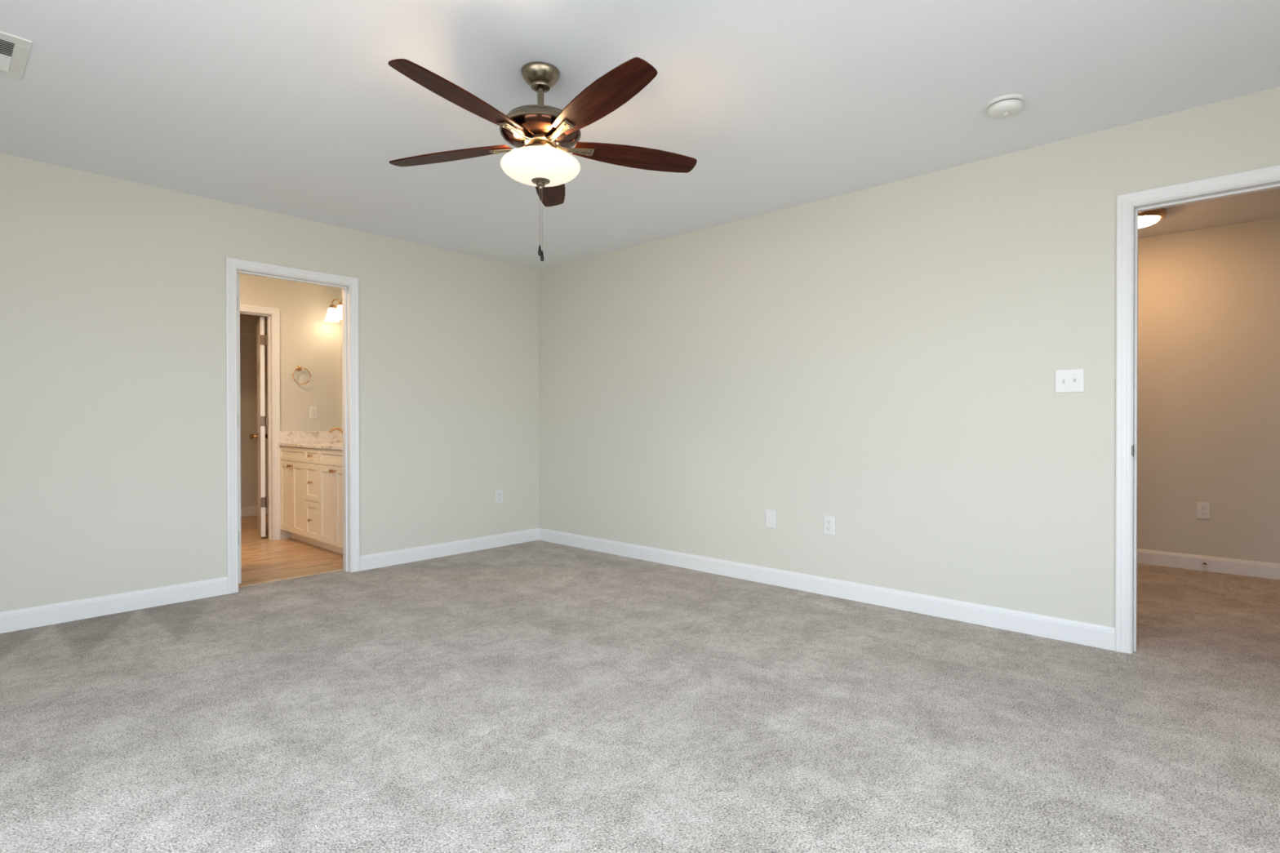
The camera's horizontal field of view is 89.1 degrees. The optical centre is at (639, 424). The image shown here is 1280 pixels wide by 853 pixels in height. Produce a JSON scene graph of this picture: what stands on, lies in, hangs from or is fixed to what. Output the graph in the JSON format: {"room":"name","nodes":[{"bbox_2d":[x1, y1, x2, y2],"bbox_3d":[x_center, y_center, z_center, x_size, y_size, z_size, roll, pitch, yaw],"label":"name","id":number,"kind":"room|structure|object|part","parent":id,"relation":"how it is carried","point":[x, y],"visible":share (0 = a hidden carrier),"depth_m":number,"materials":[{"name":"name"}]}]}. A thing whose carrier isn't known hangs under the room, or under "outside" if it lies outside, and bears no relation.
{"room":"empty bedroom","nodes":[
{"label":"empty bedroom","id":0,"kind":"room"},
{"bbox_2d":[240,313,267,507],"bbox_3d":[-5.274,-0.167,6.521,0.115,2.460,3.120,0,0,42],"label":"wall","id":1,"kind":"structure","parent":0,"point":[248,323],"depth_m":7.37,"materials":[{"name":"grey paint"}]},
{"bbox_2d":[240,333,266,337],"bbox_3d":[-4.815,-0.841,6.714,0.305,0.304,1.963,0,0,42],"label":"wire shelf","id":2,"kind":"object","parent":1,"relation":"attached to","point":[244,335],"visible":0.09,"depth_m":7.15,"materials":[{"name":"white"}]},
{"bbox_2d":[240,506,267,516],"bbox_3d":[-4.923,0.987,6.818,0.014,0.106,1.990,0,0,42],"label":"baseboard","id":3,"kind":"structure","parent":1,"relation":"attached to","point":[245,511],"depth_m":7.37,"materials":[{"name":"white paint"}]},
{"bbox_2d":[253,364,267,377],"bbox_3d":[-3.670,-0.478,6.810,1.233,0.304,0.305,0,0,42],"label":"wire shelf","id":4,"kind":"object","parent":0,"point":[265,366],"visible":0.12,"depth_m":7.08,"materials":[{"name":"white"}]},
{"bbox_2d":[0,153,538,612],"bbox_3d":[-2.505,-0.157,4.216,0.115,2.460,4.600,0,0,42],"label":"wall","id":5,"kind":"structure","parent":0,"point":[113,332],"depth_m":3.86,"materials":[{"name":"grey paint"}]},
{"bbox_2d":[0,577,227,633],"bbox_3d":[-3.286,1.007,3.265,0.014,0.106,2.128,0,0,42],"label":"baseboard","id":6,"kind":"structure","parent":5,"relation":"attached to","point":[66,611],"depth_m":3.62,"materials":[{"name":"white paint"}]},
{"bbox_2d":[238,568,343,587],"bbox_3d":[-2.392,1.048,4.450,0.024,0.007,0.705,0,0,42],"label":"threshold","id":7,"kind":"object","parent":5,"relation":"attached to","point":[338,569],"depth_m":4.43,"materials":[{"name":"brown wood"}]},
{"bbox_2d":[225,257,359,594],"bbox_3d":[-2.342,0.005,4.397,0.148,2.100,0.830,0,0,42],"label":"door frame","id":8,"kind":"structure","parent":5,"relation":"in","point":[349,286],"depth_m":4.51,"materials":[{"name":"white paint"}]},
{"bbox_2d":[236,274,241,583],"bbox_3d":[-2.858,0.028,4.436,0.698,2.005,0.165,0,0,42],"label":"door","id":9,"kind":"structure","parent":8,"relation":"attached to","point":[237,275],"depth_m":4.21,"materials":[{"name":"white paint"}]},
{"bbox_2d":[360,528,538,570],"bbox_3d":[-1.462,0.992,5.275,0.014,0.106,1.642,0,0,42],"label":"baseboard","id":10,"kind":"structure","parent":5,"relation":"attached to","point":[368,562],"depth_m":5.16,"materials":[{"name":"white paint"}]},
{"bbox_2d":[495,489,502,503],"bbox_3d":[-1.202,0.616,5.564,0.008,0.118,0.074,0,0,42],"label":"electrical outlet","id":11,"kind":"object","parent":5,"relation":"attached to","point":[499,493],"visible":1,"depth_m":5.56,"materials":[{"name":"white plastic"}]},
{"bbox_2d":[236,272,340,539],"bbox_3d":[-3.927,-0.162,5.298,0.115,2.460,2.890,0,0,42],"label":"wall","id":12,"kind":"structure","parent":0,"point":[312,343],"depth_m":6.08,"materials":[{"name":"grey paint"}]},
{"bbox_2d":[240,303,280,540],"bbox_3d":[-3.607,-0.002,5.652,0.148,2.102,0.838,0,0,42],"label":"door frame","id":13,"kind":"structure","parent":12,"relation":"in","point":[273,314],"depth_m":5.89,"materials":[{"name":"white paint"}]},
{"bbox_2d":[249,316,267,537],"bbox_3d":[-3.625,0.020,6.217,0.165,2.005,0.710,0,0,-33],"label":"door","id":14,"kind":"structure","parent":13,"relation":"attached to","point":[261,339],"depth_m":5.93,"materials":[{"name":"white paint"}]},
{"bbox_3d":[-3.704,-0.731,6.334,0.043,0.265,0.190,0,0,-33],"label":"raised panel","id":15,"kind":"part","parent":14,"relation":"part of","materials":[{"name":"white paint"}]},
{"bbox_3d":[-3.704,-0.193,6.337,0.043,0.570,0.190,0,0,-33],"label":"raised panel","id":16,"kind":"part","parent":14,"relation":"part of","materials":[{"name":"white paint"}]},
{"bbox_3d":[-3.703,0.532,6.342,0.043,0.580,0.190,0,0,-33],"label":"raised panel","id":17,"kind":"part","parent":14,"relation":"part of","materials":[{"name":"white paint"}]},
{"bbox_3d":[-3.553,-0.730,6.099,0.043,0.265,0.190,0,0,-33],"label":"raised panel","id":18,"kind":"part","parent":14,"relation":"part of","materials":[{"name":"white paint"}]},
{"bbox_3d":[-3.552,-0.192,6.102,0.043,0.570,0.190,0,0,-33],"label":"raised panel","id":19,"kind":"part","parent":14,"relation":"part of","materials":[{"name":"white paint"}]},
{"bbox_3d":[-3.551,0.533,6.106,0.043,0.580,0.190,0,0,-33],"label":"raised panel","id":20,"kind":"part","parent":14,"relation":"part of","materials":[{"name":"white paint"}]},
{"bbox_2d":[293,365,311,384],"bbox_3d":[-3.143,-0.460,6.033,0.057,0.178,0.158,0,0,42],"label":"towel ring","id":21,"kind":"object","parent":12,"relation":"attached to","point":[299,368],"visible":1,"depth_m":6.03,"materials":[{"name":"brown metal"}]},
{"bbox_2d":[309,406,317,418],"bbox_3d":[-3.079,-0.114,6.140,0.008,0.118,0.074,0,0,42],"label":"electrical outlet","id":22,"kind":"object","parent":12,"relation":"attached to","point":[313,410],"visible":1,"depth_m":6.13,"materials":[{"name":"white plastic"}]},
{"bbox_2d":[340,288,342,430],"bbox_3d":[-2.932,-0.170,6.424,3.485,2.460,0.115,0,0,42],"label":"wall","id":23,"kind":"structure","parent":0,"point":[341,380],"depth_m":6.31,"materials":[{"name":"grey paint"}]},
{"bbox_2d":[324,298,342,322],"bbox_3d":[-2.596,-1.083,5.900,0.920,0.217,0.199,0,0,42],"label":"vanity light","id":24,"kind":"object","parent":23,"relation":"attached to","point":[333,315],"visible":0.37,"depth_m":6.09,"materials":[{"name":"white glass"}]},
{"bbox_3d":[-2.905,-1.038,6.133,0.128,0.124,0.128,0,0,42],"label":"lamp shade","id":25,"kind":"part","parent":24,"relation":"part of","materials":[{"name":"white glass"}]},
{"bbox_3d":[-2.867,-1.143,6.174,0.011,0.100,0.119,0,0,42],"label":"arm","id":26,"kind":"part","parent":24,"relation":"part of","materials":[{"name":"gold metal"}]},
{"bbox_3d":[-2.753,-1.037,5.995,0.128,0.124,0.128,0,0,42],"label":"lamp shade","id":27,"kind":"part","parent":24,"relation":"part of","materials":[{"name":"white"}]},
{"bbox_2d":[339,431,342,441],"bbox_3d":[-2.359,0.116,5.814,1.474,0.105,0.020,0,0,42],"label":"backsplash","id":28,"kind":"structure","parent":23,"relation":"attached to","point":[340,433],"depth_m":6.28,"materials":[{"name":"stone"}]},
{"bbox_2d":[0,514,1279,852],"bbox_3d":[-0.543,1.112,4.066,10.500,0.120,7.300,0,0,42],"label":"floor","id":29,"kind":"structure","parent":0,"point":[535,696],"depth_m":2.34,"materials":[{"name":"carpet"}]},
{"bbox_2d":[280,445,342,554],"bbox_3d":[-2.561,0.619,5.621,1.475,0.852,0.581,0,0,42],"label":"vanity cabinet","id":30,"kind":"object","parent":29,"relation":"on","point":[311,479],"visible":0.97,"depth_m":5.44,"materials":[{"name":"beige wood"}]},
{"bbox_3d":[-3.171,0.637,5.835,0.285,0.627,0.019,0,0,42],"label":"cabinet door","id":31,"kind":"part","parent":30,"relation":"part of","materials":[{"name":"beige wood"}]},
{"bbox_3d":[-3.064,0.260,5.736,0.574,0.122,0.019,0,0,42],"label":"false drawer","id":32,"kind":"part","parent":30,"relation":"part of","materials":[{"name":"beige wood"}]},
{"bbox_3d":[-2.957,0.638,5.641,0.285,0.627,0.019,0,0,42],"label":"cabinet door","id":33,"kind":"part","parent":30,"relation":"part of","materials":[{"name":"beige wood"}]},
{"bbox_2d":[278,431,342,449],"bbox_3d":[-2.550,0.199,5.619,1.495,0.269,0.568,0,0,42],"label":"countertop","id":34,"kind":"structure","parent":30,"relation":"on","point":[310,439],"depth_m":6.03,"materials":[{"name":"stone"}]},
{"bbox_2d":[328,427,342,442],"bbox_3d":[-2.780,0.095,6.024,0.060,0.145,0.201,0,0,42],"label":"faucet","id":35,"kind":"object","parent":34,"relation":"on","point":[340,430],"visible":0.39,"depth_m":6.00,"materials":[{"name":"brown metal"}]},
{"bbox_3d":[-2.796,0.061,6.005,0.026,0.068,0.150,0,0,42],"label":"spout","id":36,"kind":"part","parent":35,"relation":"part of","materials":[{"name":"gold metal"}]},
{"bbox_3d":[-2.739,0.797,5.444,0.297,0.310,0.019,0,0,42],"label":"drawer","id":37,"kind":"part","parent":30,"relation":"part of","materials":[{"name":"beige wood"}]},
{"bbox_3d":[-2.739,0.482,5.442,0.297,0.314,0.019,0,0,42],"label":"drawer","id":38,"kind":"part","parent":30,"relation":"part of","materials":[{"name":"beige wood"}]},
{"bbox_3d":[-2.740,0.262,5.441,0.297,0.122,0.019,0,0,42],"label":"drawer","id":39,"kind":"part","parent":30,"relation":"part of","materials":[{"name":"beige wood"}]},
{"bbox_3d":[-2.517,0.640,5.242,0.297,0.627,0.019,0,0,42],"label":"cabinet door","id":40,"kind":"part","parent":30,"relation":"part of","materials":[{"name":"beige wood"}]},
{"bbox_3d":[-2.406,0.263,5.138,0.597,0.122,0.019,0,0,42],"label":"false drawer","id":41,"kind":"part","parent":30,"relation":"part of","materials":[{"name":"beige wood"}]},
{"bbox_3d":[-2.295,0.641,5.040,0.297,0.627,0.019,0,0,42],"label":"cabinet door","id":42,"kind":"part","parent":30,"relation":"part of","materials":[{"name":"beige wood"}]},
{"bbox_2d":[0,0,1279,269],"bbox_3d":[-0.547,-1.448,4.050,10.500,0.120,7.300,0,0,42],"label":"ceiling","id":43,"kind":"structure","parent":0,"point":[298,108],"depth_m":2.69,"materials":[{"name":"white paint"}]},
{"bbox_2d":[0,31,32,79],"bbox_3d":[-2.440,-1.370,2.325,0.385,0.011,0.360,0,0,42],"label":"ceiling vent","id":44,"kind":"object","parent":43,"relation":"in","point":[13,65],"visible":1,"depth_m":2.41,"materials":[{"name":"white metal"}]},
{"bbox_2d":[387,57,697,261],"bbox_3d":[-0.386,-1.009,2.506,1.261,0.740,1.262,0,0,42],"label":"ceiling fan","id":45,"kind":"object","parent":43,"relation":"hanging from","point":[544,136],"visible":1,"depth_m":2.44,"materials":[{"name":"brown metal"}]},
{"bbox_3d":[-0.774,-1.093,2.647,0.530,0.006,0.133,-1,10,15],"label":"fan blade","id":46,"kind":"part","parent":45,"relation":"part of","materials":[{"name":"brown wood"}]},
{"bbox_3d":[-0.607,-1.109,2.208,0.133,0.006,0.530,12,6,33],"label":"fan blade","id":47,"kind":"part","parent":45,"relation":"part of","materials":[{"name":"brown wood"}]},
{"bbox_3d":[-0.515,-1.089,2.579,0.164,0.018,0.045,-1,10,15],"label":"blade arm","id":48,"kind":"part","parent":45,"relation":"part of","materials":[{"name":"silver metal"}]},
{"bbox_3d":[-0.462,-1.094,2.433,0.045,0.018,0.164,12,6,33],"label":"blade arm","id":49,"kind":"part","parent":45,"relation":"part of","materials":[{"name":"silver metal"}]},
{"bbox_3d":[-0.388,-1.008,2.544,0.309,0.111,0.309,0,0,42],"label":"lamp shade","id":50,"kind":"part","parent":45,"relation":"part of","materials":[{"name":"beige glass"}]},
{"bbox_3d":[-0.389,-1.191,2.543,0.312,0.096,0.312,0,0,42],"label":"motor","id":51,"kind":"part","parent":45,"relation":"part of","materials":[{"name":"silver metal"}]},
{"bbox_3d":[-0.409,-1.090,2.942,0.133,0.006,0.530,-13,-1,-3],"label":"fan blade","id":52,"kind":"part","parent":45,"relation":"part of","materials":[{"name":"brown wood"}]},
{"bbox_3d":[-0.307,-1.096,2.439,0.045,0.018,0.164,16,-11,-37],"label":"blade arm","id":53,"kind":"part","parent":45,"relation":"part of","materials":[{"name":"silver metal"}]},
{"bbox_3d":[-0.264,-1.092,2.589,0.164,0.018,0.045,0,-14,-21],"label":"blade arm","id":54,"kind":"part","parent":45,"relation":"part of","materials":[{"name":"silver metal"}]},
{"bbox_3d":[-0.138,-1.115,2.232,0.133,0.006,0.530,16,-11,-37],"label":"fan blade","id":55,"kind":"part","parent":45,"relation":"part of","materials":[{"name":"brown wood"}]},
{"bbox_3d":[-0.015,-1.103,2.686,0.530,0.006,0.133,0,-14,-21],"label":"fan blade","id":56,"kind":"part","parent":45,"relation":"part of","materials":[{"name":"brown wood"}]},
{"bbox_2d":[985,93,1025,119],"bbox_3d":[1.569,-1.358,2.793,0.150,0.051,0.150,0,0,42],"label":"smoke detector","id":57,"kind":"object","parent":43,"relation":"attached to","point":[1007,105],"visible":1,"depth_m":2.76,"materials":[{"name":"white plastic"}]},
{"bbox_2d":[1137,208,1167,228],"bbox_3d":[3.304,-1.352,4.337,0.332,0.087,0.332,0,0,42],"label":"flush ceiling light","id":58,"kind":"object","parent":43,"relation":"attached to","point":[1147,218],"visible":0.32,"depth_m":4.22,"materials":[{"name":"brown glass"}]},
{"bbox_2d":[538,86,1279,627],"bbox_3d":[1.196,-0.160,4.041,5.830,2.460,0.115,0,0,42],"label":"wall","id":59,"kind":"structure","parent":0,"point":[882,360],"depth_m":3.77,"materials":[{"name":"grey paint"}]},
{"bbox_2d":[765,509,775,528],"bbox_3d":[0.857,0.620,4.272,0.074,0.118,0.007,0,0,42],"label":"blank wall plate","id":60,"kind":"object","parent":59,"relation":"attached to","point":[770,514],"visible":1,"depth_m":4.27,"materials":[{"name":"white plastic"}]},
{"bbox_2d":[538,528,1115,650],"bbox_3d":[0.649,0.995,4.458,4.237,0.106,0.014,0,0,42],"label":"baseboard","id":61,"kind":"structure","parent":59,"relation":"attached to","point":[1099,636],"depth_m":3.81,"materials":[{"name":"white paint"}]},
{"bbox_2d":[823,515,835,535],"bbox_3d":[1.160,0.619,3.996,0.074,0.118,0.008,0,0,42],"label":"electrical outlet","id":62,"kind":"object","parent":59,"relation":"attached to","point":[828,521],"visible":1,"depth_m":3.99,"materials":[{"name":"white plastic"}]},
{"bbox_2d":[826,526,831,531],"bbox_3d":[1.159,0.638,3.994,0.034,0.028,0.003,0,0,42],"label":"receptacle","id":63,"kind":"object","parent":62,"relation":"attached to","point":[828,528],"depth_m":3.99,"materials":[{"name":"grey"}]},
{"bbox_2d":[826,520,831,524],"bbox_3d":[1.159,0.599,3.994,0.034,0.028,0.003,0,0,42],"label":"receptacle","id":64,"kind":"object","parent":62,"relation":"attached to","point":[828,522],"depth_m":3.99,"materials":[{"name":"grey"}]},
{"bbox_2d":[1054,368,1084,393],"bbox_3d":[2.078,-0.212,3.149,0.121,0.116,0.019,-1,0,42],"label":"light switch","id":65,"kind":"object","parent":59,"relation":"attached to","point":[1066,380],"visible":1,"depth_m":3.15,"materials":[{"name":"white plastic"}]},
{"bbox_2d":[1115,164,1279,653],"bbox_3d":[2.590,-0.002,2.777,0.890,2.122,0.148,0,0,42],"label":"door frame","id":66,"kind":"structure","parent":59,"relation":"in","point":[1128,205],"depth_m":3.00,"materials":[{"name":"white paint"}]},
{"bbox_3d":[2.277,0.121,3.003,0.006,0.057,0.040,0,0,42],"label":"strike plate","id":67,"kind":"part","parent":66,"relation":"part of","materials":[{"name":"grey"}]},
{"bbox_2d":[1137,217,1279,564],"bbox_3d":[4.253,-0.167,4.508,3.930,2.460,0.115,0,0,42],"label":"wall","id":68,"kind":"structure","parent":0,"point":[1208,429],"depth_m":4.61,"materials":[{"name":"grey paint"}]},
{"bbox_2d":[1196,502,1210,519],"bbox_3d":[4.021,0.615,4.640,0.074,0.118,0.008,0,0,42],"label":"electrical outlet","id":69,"kind":"object","parent":68,"relation":"attached to","point":[1203,509],"visible":1,"depth_m":4.64,"materials":[{"name":"white plastic"}]},
{"bbox_2d":[1200,511,1206,515],"bbox_3d":[4.020,0.635,4.639,0.034,0.028,0.003,0,0,42],"label":"receptacle","id":70,"kind":"object","parent":69,"relation":"attached to","point":[1202,513],"depth_m":4.64,"materials":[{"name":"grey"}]},
{"bbox_2d":[1200,506,1206,510],"bbox_3d":[4.020,0.596,4.639,0.034,0.028,0.003,0,0,42],"label":"receptacle","id":71,"kind":"object","parent":69,"relation":"attached to","point":[1202,508],"depth_m":4.64,"materials":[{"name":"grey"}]},
{"bbox_2d":[1137,548,1279,579],"bbox_3d":[4.211,0.990,4.467,3.700,0.106,0.014,0,0,42],"label":"baseboard","id":72,"kind":"structure","parent":68,"relation":"attached to","point":[1214,564],"depth_m":4.61,"materials":[{"name":"white paint"}]}
]}

